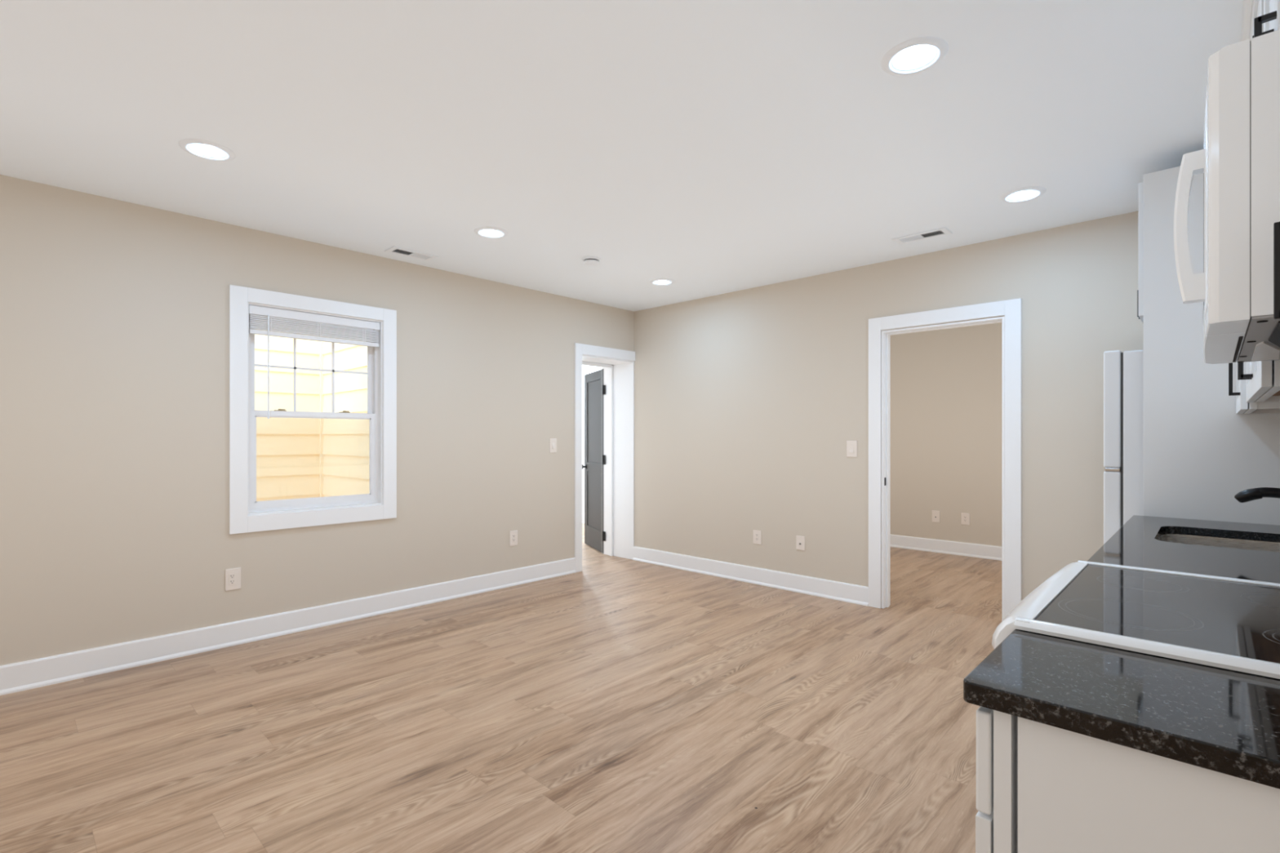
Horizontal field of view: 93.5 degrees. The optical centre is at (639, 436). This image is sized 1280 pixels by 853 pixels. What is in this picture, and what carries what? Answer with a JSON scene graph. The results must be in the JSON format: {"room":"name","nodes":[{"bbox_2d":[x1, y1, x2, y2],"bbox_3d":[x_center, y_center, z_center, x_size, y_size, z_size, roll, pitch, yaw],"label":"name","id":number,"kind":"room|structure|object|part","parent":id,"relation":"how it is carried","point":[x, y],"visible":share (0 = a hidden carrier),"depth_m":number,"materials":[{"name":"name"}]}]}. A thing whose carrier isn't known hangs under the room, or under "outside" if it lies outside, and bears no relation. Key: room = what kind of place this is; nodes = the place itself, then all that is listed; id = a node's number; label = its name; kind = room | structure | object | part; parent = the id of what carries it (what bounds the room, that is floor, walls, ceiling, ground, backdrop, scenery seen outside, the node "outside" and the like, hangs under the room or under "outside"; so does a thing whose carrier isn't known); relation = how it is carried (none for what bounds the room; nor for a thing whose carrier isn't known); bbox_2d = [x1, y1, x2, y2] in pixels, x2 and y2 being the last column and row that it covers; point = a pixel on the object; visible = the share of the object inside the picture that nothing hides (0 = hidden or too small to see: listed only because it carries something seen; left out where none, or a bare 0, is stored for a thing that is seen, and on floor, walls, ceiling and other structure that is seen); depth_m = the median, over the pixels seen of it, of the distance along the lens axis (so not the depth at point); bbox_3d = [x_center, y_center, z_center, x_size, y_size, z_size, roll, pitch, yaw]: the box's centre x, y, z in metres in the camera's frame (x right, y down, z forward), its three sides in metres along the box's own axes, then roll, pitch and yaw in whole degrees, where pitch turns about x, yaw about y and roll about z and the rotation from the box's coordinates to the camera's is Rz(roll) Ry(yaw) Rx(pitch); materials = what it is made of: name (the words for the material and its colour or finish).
{"room":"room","nodes":[
{"label":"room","id":0,"kind":"room"},
{"bbox_2d":[0,174,634,666],"bbox_3d":[-2.871,-0.012,3.547,0.320,2.584,7.820,0,0,44],"label":"wall","id":1,"kind":"structure","parent":0,"point":[114,313],"depth_m":3.58,"materials":[{"name":"beige paint"}]},
{"bbox_2d":[225,567,240,591],"bbox_3d":[-2.499,0.875,3.699,0.009,0.132,0.083,0,0,44],"label":"wall outlet","id":2,"kind":"object","parent":1,"relation":"attached to","point":[233,576],"visible":1,"depth_m":3.70,"materials":[{"name":"beige plastic"}]},
{"bbox_2d":[228,573,235,585],"bbox_3d":[-2.501,0.875,3.693,0.002,0.068,0.035,0,0,44],"label":"receptacle","id":3,"kind":"object","parent":2,"relation":"attached to","point":[232,577],"depth_m":3.69,"materials":[{"name":"beige plastic"}]},
{"bbox_2d":[0,557,576,695],"bbox_3d":[-2.985,1.209,3.179,0.022,0.142,6.890,0,0,44],"label":"baseboard","id":4,"kind":"structure","parent":1,"relation":"attached to","point":[18,677],"depth_m":3.73,"materials":[{"name":"white paint"}]},
{"bbox_2d":[229,284,396,534],"bbox_3d":[-2.203,-0.167,4.104,0.160,1.525,1.036,0,0,44],"label":"window","id":5,"kind":"structure","parent":1,"relation":"in","point":[246,514],"depth_m":4.02,"materials":[{"name":"white paint"}]},
{"bbox_2d":[254,337,367,412],"bbox_3d":[-2.234,-0.464,4.132,0.006,0.632,0.730,0,0,44],"label":"grille","id":6,"kind":"object","parent":5,"relation":"attached to","point":[333,371],"depth_m":4.10,"materials":[{"name":"white plastic"}]},
{"bbox_3d":[-2.237,-0.470,4.135,0.030,0.675,0.782,0,0,44],"label":"sash","id":7,"kind":"part","parent":5,"relation":"part of","materials":[{"name":"white plastic"}]},
{"bbox_3d":[-2.212,0.146,4.111,0.032,0.629,0.782,0,0,44],"label":"sash","id":8,"kind":"part","parent":5,"relation":"part of","materials":[{"name":"white plastic"}]},
{"bbox_3d":[-2.226,-0.174,4.124,0.079,1.311,0.826,0,0,44],"label":"vinyl frame","id":9,"kind":"part","parent":5,"relation":"part of","materials":[{"name":"white plastic"}]},
{"bbox_2d":[248,304,379,418],"bbox_3d":[-2.177,-0.472,4.077,0.052,0.714,0.818,0,0,44],"label":"window blind","id":10,"kind":"object","parent":5,"relation":"attached to","point":[258,322],"visible":0.96,"depth_m":4.03,"materials":[{"name":"white plastic"}]},
{"bbox_3d":[-2.178,-0.663,4.078,0.028,0.027,0.808,0,0,44],"label":"rail","id":11,"kind":"part","parent":10,"relation":"part of","materials":[{"name":"white plastic"}]},
{"bbox_3d":[-2.168,-0.714,4.068,0.001,0.128,0.020,0,0,44],"label":"ladder cord","id":12,"kind":"part","parent":10,"relation":"part of","materials":[{"name":"white fabric"}]},
{"bbox_3d":[-1.963,-0.714,4.284,0.001,0.128,0.020,0,0,44],"label":"ladder cord","id":13,"kind":"part","parent":10,"relation":"part of","materials":[{"name":"white fabric"}]},
{"bbox_2d":[509,530,517,546],"bbox_3d":[-1.087,0.874,5.183,0.009,0.130,0.080,0,0,44],"label":"wall outlet","id":14,"kind":"object","parent":1,"relation":"attached to","point":[513,534],"visible":1,"depth_m":5.18,"materials":[{"name":"beige plastic"}]},
{"bbox_2d":[511,533,515,542],"bbox_3d":[-1.085,0.874,5.181,0.002,0.068,0.035,0,0,44],"label":"receptacle","id":15,"kind":"object","parent":14,"relation":"attached to","point":[513,535],"depth_m":5.18,"materials":[{"name":"beige plastic"}]},
{"bbox_2d":[549,438,556,453],"bbox_3d":[-0.789,0.080,5.489,0.019,0.130,0.080,0,0,44],"label":"light switch","id":16,"kind":"object","parent":1,"relation":"attached to","point":[553,442],"visible":1,"depth_m":5.49,"materials":[{"name":"beige plastic"}]},
{"bbox_2d":[582,368,605,553],"bbox_3d":[-0.513,0.265,6.864,0.163,2.014,0.739,0,0,-21],"label":"door","id":17,"kind":"structure","parent":1,"relation":"in","point":[594,387],"depth_m":6.84,"materials":[{"name":"grey paint"}]},
{"bbox_2d":[574,342,635,572],"bbox_3d":[-0.333,0.198,5.969,0.018,2.165,0.810,0,0,44],"label":"trim","id":18,"kind":"structure","parent":1,"relation":"attached to","point":[580,348],"depth_m":5.70,"materials":[{"name":"white paint"}]},
{"bbox_2d":[582,354,634,559],"bbox_3d":[-0.473,0.245,6.157,0.446,2.070,0.731,0,0,44],"label":"trim","id":19,"kind":"structure","parent":1,"relation":"attached to","point":[619,378],"depth_m":6.40,"materials":[{"name":"white paint"}]},
{"bbox_2d":[0,523,1001,852],"bbox_3d":[-1.264,1.330,3.894,9.000,0.100,10.540,0,0,44],"label":"floor","id":20,"kind":"structure","parent":0,"point":[615,704],"depth_m":2.65,"materials":[{"name":"brown wood"}]},
{"bbox_2d":[1103,349,1143,544],"bbox_3d":[2.759,0.431,2.958,0.770,1.697,0.721,0,0,44],"label":"refrigerator","id":21,"kind":"object","parent":20,"relation":"on","point":[1123,372],"visible":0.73,"depth_m":2.89,"materials":[{"name":"white metal"}]},
{"bbox_3d":[2.531,0.686,3.174,0.066,1.037,0.721,0,0,44],"label":"fridge door","id":22,"kind":"part","parent":21,"relation":"part of","materials":[{"name":"white metal"}]},
{"bbox_3d":[2.531,-0.134,3.174,0.066,0.567,0.721,0,0,44],"label":"freezer door","id":23,"kind":"part","parent":21,"relation":"part of","materials":[{"name":"white metal"}]},
{"bbox_2d":[975,706,1279,852],"bbox_3d":[0.833,0.839,0.814,0.664,0.882,0.315,0,0,44],"label":"base cabinet","id":24,"kind":"object","parent":20,"relation":"on","point":[1041,788],"visible":0.66,"depth_m":0.80,"materials":[{"name":"white paint"}]},
{"bbox_3d":[0.621,0.867,1.014,0.020,0.591,0.313,0,0,44],"label":"door","id":25,"kind":"part","parent":24,"relation":"part of","materials":[{"name":"white paint"}]},
{"bbox_3d":[0.621,0.488,1.014,0.020,0.152,0.313,0,0,44],"label":"drawer","id":26,"kind":"part","parent":24,"relation":"part of","materials":[{"name":"white paint"}]},
{"bbox_3d":[0.640,0.789,0.998,0.023,0.782,0.315,0,0,44],"label":"frame","id":27,"kind":"part","parent":24,"relation":"part of","materials":[{"name":"white paint"}]},
{"bbox_2d":[963,629,1279,789],"bbox_3d":[0.834,0.382,0.804,0.648,0.032,0.338,0,0,44],"label":"countertop","id":28,"kind":"structure","parent":24,"relation":"on","point":[1227,722],"depth_m":0.84,"materials":[{"name":"black stone"}]},
{"bbox_2d":[991,560,1279,679],"bbox_3d":[1.178,0.723,1.236,0.733,1.075,0.776,0,0,44],"label":"range","id":29,"kind":"object","parent":20,"relation":"on","point":[1231,624],"visible":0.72,"depth_m":1.20,"materials":[{"name":"white ceramic"}]},
{"bbox_2d":[1143,165,1279,525],"bbox_3d":[2.560,0.032,2.589,0.608,2.496,0.020,0,0,44],"label":"end panel","id":30,"kind":"object","parent":20,"relation":"on","point":[1199,453],"visible":0.48,"depth_m":2.69,"materials":[{"name":"white paint"}]},
{"bbox_3d":[2.236,0.839,2.288,0.664,0.882,0.857,0,0,44],"label":"base cabinet","id":31,"kind":"object","parent":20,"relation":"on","visible":0},
{"bbox_2d":[1086,515,1279,583],"bbox_3d":[2.008,0.382,2.035,0.644,0.032,1.539,0,0,44],"label":"countertop","id":32,"kind":"structure","parent":31,"relation":"on","point":[1136,544],"depth_m":1.92,"materials":[{"name":"black stone"}]},
{"bbox_2d":[1158,533,1279,552],"bbox_3d":[2.130,0.495,2.168,0.447,0.193,0.567,0,0,44],"label":"sink","id":33,"kind":"object","parent":32,"relation":"in","point":[1174,538],"visible":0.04,"depth_m":2.37,"materials":[{"name":"silver metal"}]},
{"bbox_2d":[1234,487,1279,502],"bbox_3d":[2.244,0.259,2.061,0.298,0.213,0.064,0,0,44],"label":"kitchen faucet","id":34,"kind":"object","parent":32,"relation":"on","point":[1248,495],"visible":1,"depth_m":2.11,"materials":[{"name":"black metal"}]},
{"bbox_3d":[2.253,0.240,2.052,0.225,0.126,0.039,0,0,44],"label":"spout","id":35,"kind":"part","parent":34,"relation":"part of","materials":[{"name":"black metal"}]},
{"bbox_2d":[0,0,1243,311],"bbox_3d":[-1.264,-1.354,3.894,9.000,0.100,10.540,0,0,44],"label":"ceiling","id":36,"kind":"structure","parent":0,"point":[711,148],"depth_m":2.46,"materials":[{"name":"white paint"}]},
{"bbox_2d":[178,138,235,160],"bbox_3d":[-1.965,-1.299,2.737,0.212,0.010,0.212,0,0,44],"label":"recessed light","id":37,"kind":"object","parent":36,"relation":"in","point":[203,148],"visible":1,"depth_m":2.73,"materials":[{"name":"white plastic"}]},
{"bbox_2d":[384,246,438,261],"bbox_3d":[-1.623,-1.301,4.285,0.150,0.007,0.330,0,0,44],"label":"ceiling vent","id":38,"kind":"object","parent":36,"relation":"in","point":[395,250],"visible":1,"depth_m":4.28,"materials":[{"name":"white plastic"}]},
{"bbox_2d":[474,226,508,238],"bbox_3d":[-0.947,-1.299,3.835,0.212,0.010,0.212,0,0,44],"label":"recessed light","id":39,"kind":"object","parent":36,"relation":"in","point":[491,232],"visible":1,"depth_m":3.82,"materials":[{"name":"white plastic"}]},
{"bbox_2d":[582,256,600,265],"bbox_3d":[-0.357,-1.284,4.419,0.136,0.039,0.136,0,0,44],"label":"smoke detector","id":40,"kind":"object","parent":36,"relation":"attached to","point":[588,260],"visible":1,"depth_m":4.38,"materials":[{"name":"white plastic"}]},
{"bbox_2d":[649,278,675,284],"bbox_3d":[0.186,-1.299,5.055,0.212,0.010,0.212,0,0,44],"label":"recessed light","id":41,"kind":"object","parent":36,"relation":"in","point":[657,281],"visible":1,"depth_m":5.03,"materials":[{"name":"white plastic"}]},
{"bbox_2d":[880,35,948,75],"bbox_3d":[0.940,-1.299,2.066,0.212,0.010,0.212,0,0,44],"label":"recessed light","id":42,"kind":"object","parent":36,"relation":"in","point":[915,55],"visible":1,"depth_m":2.05,"materials":[{"name":"white plastic"}]},
{"bbox_2d":[891,226,952,244],"bbox_3d":[1.827,-1.301,3.907,0.330,0.007,0.150,0,0,44],"label":"ceiling vent","id":43,"kind":"object","parent":36,"relation":"in","point":[941,231],"visible":1,"depth_m":3.90,"materials":[{"name":"white plastic"}]},
{"bbox_2d":[1000,186,1046,202],"bbox_3d":[2.058,-1.299,3.239,0.212,0.010,0.212,0,0,44],"label":"recessed light","id":44,"kind":"object","parent":36,"relation":"in","point":[1025,193],"visible":1,"depth_m":3.22,"materials":[{"name":"white plastic"}]},
{"bbox_2d":[582,322,1001,553],"bbox_3d":[0.622,-0.012,5.876,9.000,2.584,5.070,0,0,44],"label":"wall","id":45,"kind":"structure","parent":0,"point":[945,384],"depth_m":6.60,"materials":[{"name":"beige paint"}]},
{"bbox_2d":[582,513,584,523],"bbox_3d":[-0.593,1.209,8.694,3.115,0.142,0.022,0,0,44],"label":"baseboard","id":46,"kind":"structure","parent":45,"relation":"attached to","point":[583,514],"depth_m":8.93,"materials":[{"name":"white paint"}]},
{"bbox_2d":[932,510,939,522],"bbox_3d":[3.277,0.884,6.673,0.080,0.130,0.013,0,0,44],"label":"cable plate","id":47,"kind":"object","parent":45,"relation":"attached to","point":[935,514],"visible":1,"depth_m":6.67,"materials":[{"name":"beige plastic"}]},
{"bbox_2d":[889,534,1001,560],"bbox_3d":[3.590,1.209,6.369,5.080,0.142,0.022,0,0,44],"label":"baseboard","id":48,"kind":"structure","parent":45,"relation":"attached to","point":[961,548],"depth_m":6.58,"materials":[{"name":"white paint"}]},
{"bbox_2d":[960,512,969,524],"bbox_3d":[3.495,0.883,6.469,0.083,0.128,0.009,0,0,44],"label":"wall outlet","id":49,"kind":"object","parent":45,"relation":"attached to","point":[965,517],"visible":1,"depth_m":6.47,"materials":[{"name":"beige plastic"}]},
{"bbox_2d":[963,515,967,522],"bbox_3d":[3.494,0.883,6.466,0.035,0.068,0.002,0,0,44],"label":"receptacle","id":50,"kind":"object","parent":49,"relation":"attached to","point":[965,517],"depth_m":6.47,"materials":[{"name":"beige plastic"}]},
{"bbox_2d":[634,211,1143,600],"bbox_3d":[1.626,-0.012,4.748,5.180,2.584,0.120,0,0,44],"label":"wall","id":51,"kind":"structure","parent":0,"point":[748,402],"depth_m":4.75,"materials":[{"name":"beige paint"}]},
{"bbox_2d":[632,546,868,606],"bbox_3d":[0.830,1.209,5.407,2.478,0.142,0.022,0,0,44],"label":"baseboard","id":52,"kind":"structure","parent":51,"relation":"attached to","point":[831,589],"depth_m":5.20,"materials":[{"name":"white paint"}]},
{"bbox_2d":[753,529,761,544],"bbox_3d":[1.019,0.874,5.236,0.082,0.120,0.009,0,0,44],"label":"wall outlet","id":53,"kind":"object","parent":51,"relation":"attached to","point":[757,534],"visible":1,"depth_m":5.23,"materials":[{"name":"beige plastic"}]},
{"bbox_2d":[755,533,759,541],"bbox_3d":[1.017,0.874,5.234,0.035,0.068,0.002,0,0,44],"label":"receptacle","id":54,"kind":"object","parent":53,"relation":"attached to","point":[757,535],"depth_m":5.23,"materials":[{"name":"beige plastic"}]},
{"bbox_2d":[795,535,804,551],"bbox_3d":[1.318,0.874,4.949,0.080,0.118,0.013,0,0,44],"label":"cable plate","id":55,"kind":"object","parent":51,"relation":"attached to","point":[800,540],"visible":1,"depth_m":4.95,"materials":[{"name":"beige plastic"}]},
{"bbox_2d":[846,440,857,457],"bbox_3d":[1.635,0.093,4.648,0.084,0.128,0.012,0,0,44],"label":"light switch","id":56,"kind":"object","parent":51,"relation":"attached to","point":[851,446],"visible":1,"depth_m":4.64,"materials":[{"name":"beige plastic"}]},
{"bbox_2d":[868,297,1021,621],"bbox_3d":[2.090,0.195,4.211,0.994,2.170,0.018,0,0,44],"label":"trim","id":57,"kind":"structure","parent":51,"relation":"attached to","point":[1011,308],"depth_m":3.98,"materials":[{"name":"white paint"}]},
{"bbox_2d":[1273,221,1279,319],"bbox_3d":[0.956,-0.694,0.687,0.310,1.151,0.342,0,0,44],"label":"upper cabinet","id":58,"kind":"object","parent":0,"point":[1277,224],"visible":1,"depth_m":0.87,"materials":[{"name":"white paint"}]},
{"bbox_3d":[0.722,-0.012,0.128,0.120,2.584,7.820,0,0,44],"label":"wall","id":59,"kind":"structure","parent":0,"visible":0},
{"bbox_2d":[1137,182,1143,324],"bbox_3d":[2.839,-0.888,2.918,0.658,0.643,0.838,0,0,44],"label":"upper cabinet","id":60,"kind":"object","parent":59,"relation":"attached to","point":[1140,185],"visible":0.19,"depth_m":2.82,"materials":[{"name":"white paint"}]},
{"bbox_3d":[2.587,-0.690,3.108,0.030,0.139,0.010,0,0,44],"label":"handle","id":61,"kind":"part","parent":60,"relation":"part of","materials":[{"name":"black metal"}]},
{"bbox_2d":[1228,361,1279,413],"bbox_3d":[2.435,-0.683,2.257,0.332,1.172,0.626,0,0,44],"label":"upper cabinet","id":62,"kind":"object","parent":59,"relation":"attached to","point":[1242,406],"visible":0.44,"depth_m":2.18,"materials":[{"name":"white paint"}]},
{"bbox_3d":[2.157,-0.220,2.185,0.030,0.139,0.010,0,0,44],"label":"handle","id":63,"kind":"part","parent":62,"relation":"part of","materials":[{"name":"black metal"}]},
{"bbox_3d":[2.354,-0.683,2.357,0.018,1.172,0.590,0,0,44],"label":"door","id":64,"kind":"part","parent":62,"relation":"part of","materials":[{"name":"white paint"}]},
{"bbox_3d":[2.359,-0.683,2.330,0.019,1.172,0.626,0,0,44],"label":"frame","id":65,"kind":"part","parent":62,"relation":"part of","materials":[{"name":"white paint"}]},
{"bbox_2d":[1237,0,1279,402],"bbox_3d":[1.908,-0.695,1.694,0.320,1.149,0.913,0,0,44],"label":"upper cabinet","id":66,"kind":"object","parent":59,"relation":"attached to","point":[1262,377],"visible":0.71,"depth_m":1.67,"materials":[{"name":"white paint"}]},
{"bbox_3d":[1.827,-0.242,1.819,0.030,0.139,0.010,0,0,44],"label":"handle","id":67,"kind":"part","parent":66,"relation":"part of","materials":[{"name":"black metal"}]},
{"bbox_3d":[1.779,-0.242,1.769,0.030,0.139,0.010,0,0,44],"label":"handle","id":68,"kind":"part","parent":66,"relation":"part of","materials":[{"name":"black metal"}]},
{"bbox_2d":[1240,0,1253,41],"bbox_3d":[1.740,-1.286,1.527,0.284,0.034,2.642,0,0,44],"label":"trim","id":69,"kind":"structure","parent":66,"relation":"attached to","point":[1247,4],"depth_m":1.85,"materials":[{"name":"white paint"}]},
{"bbox_3d":[1.978,-0.695,1.942,0.018,1.149,0.453,0,0,44],"label":"door","id":70,"kind":"part","parent":66,"relation":"part of","materials":[{"name":"white paint"}]},
{"bbox_3d":[1.664,-0.695,1.612,0.018,1.149,0.452,0,0,44],"label":"door","id":71,"kind":"part","parent":66,"relation":"part of","materials":[{"name":"white paint"}]},
{"bbox_3d":[1.837,-0.695,1.762,0.019,1.149,0.913,0,0,44],"label":"frame","id":72,"kind":"part","parent":66,"relation":"part of","materials":[{"name":"white paint"}]},
{"bbox_3d":[1.930,-0.147,1.673,0.238,0.014,0.877,0,0,44],"label":"panel","id":73,"kind":"part","parent":66,"relation":"part of","materials":[{"name":"brown wood"}]},
{"bbox_2d":[1252,0,1279,38],"bbox_3d":[1.333,-0.945,1.088,0.316,0.649,0.754,0,0,44],"label":"upper cabinet","id":74,"kind":"object","parent":59,"relation":"attached to","point":[1270,18],"visible":0.15,"depth_m":1.17,"materials":[{"name":"white paint"}]},
{"bbox_2d":[1173,29,1279,364],"bbox_3d":[1.293,-0.399,1.126,0.428,0.440,0.754,0,0,44],"label":"microwave","id":75,"kind":"object","parent":74,"relation":"attached to","point":[1238,161],"visible":1,"depth_m":0.95,"materials":[{"name":"white plastic"}]},
{"bbox_3d":[1.028,-0.389,1.124,0.046,0.274,0.030,0,0,44],"label":"handle","id":76,"kind":"part","parent":75,"relation":"part of","materials":[{"name":"white plastic"}]},
{"bbox_3d":[1.245,-0.401,1.289,0.057,0.436,0.584,0,0,44],"label":"door","id":77,"kind":"part","parent":75,"relation":"part of","materials":[{"name":"white ceramic"}]},
{"bbox_3d":[0.986,-0.401,1.013,0.051,0.436,0.168,0,0,44],"label":"control panel","id":78,"kind":"part","parent":75,"relation":"part of","materials":[{"name":"white plastic"}]},
{"bbox_3d":[1.327,-0.184,1.094,0.327,0.004,0.750,0,0,44],"label":"underside plate","id":79,"kind":"part","parent":75,"relation":"part of","materials":[{"name":"grey paint"}]},
{"bbox_3d":[1.254,-0.743,1.212,0.030,0.139,0.010,0,0,44],"label":"handle","id":80,"kind":"part","parent":74,"relation":"part of","materials":[{"name":"black metal"}]},
{"bbox_3d":[1.206,-0.743,1.161,0.030,0.139,0.010,0,0,44],"label":"handle","id":81,"kind":"part","parent":74,"relation":"part of","materials":[{"name":"black metal"}]},
{"bbox_3d":[1.377,-0.945,1.306,0.018,0.649,0.374,0,0,44],"label":"door","id":82,"kind":"part","parent":74,"relation":"part of","materials":[{"name":"white paint"}]},
{"bbox_3d":[1.117,-0.945,1.033,0.018,0.649,0.374,0,0,44],"label":"door","id":83,"kind":"part","parent":74,"relation":"part of","materials":[{"name":"white paint"}]},
{"bbox_3d":[-4.043,1.605,3.226,1.295,0.050,5.100,0,0,44],"label":"ground","id":84,"kind":"structure","parent":0,"visible":0},
{"bbox_2d":[254,328,319,501],"bbox_3d":[-4.550,-0.736,3.614,0.024,4.632,4.963,0,0,44],"label":"wall","id":85,"kind":"structure","parent":84,"relation":"on","point":[288,449],"depth_m":5.19,"materials":[{"name":"beige"}]},
{"bbox_2d":[322,337,368,497],"bbox_3d":[-2.404,-0.736,4.981,1.250,4.632,0.024,0,0,44],"label":"wall","id":86,"kind":"structure","parent":84,"relation":"on","point":[345,451],"depth_m":5.01,"materials":[{"name":"beige"}]},
{"bbox_2d":[319,334,324,497],"bbox_3d":[-2.845,-0.670,5.391,0.045,4.500,0.038,0,0,44],"label":"board","id":87,"kind":"object","parent":86,"relation":"attached to","point":[321,356],"visible":0.29,"depth_m":5.37,"materials":[{"name":"beige plastic"}]}
]}

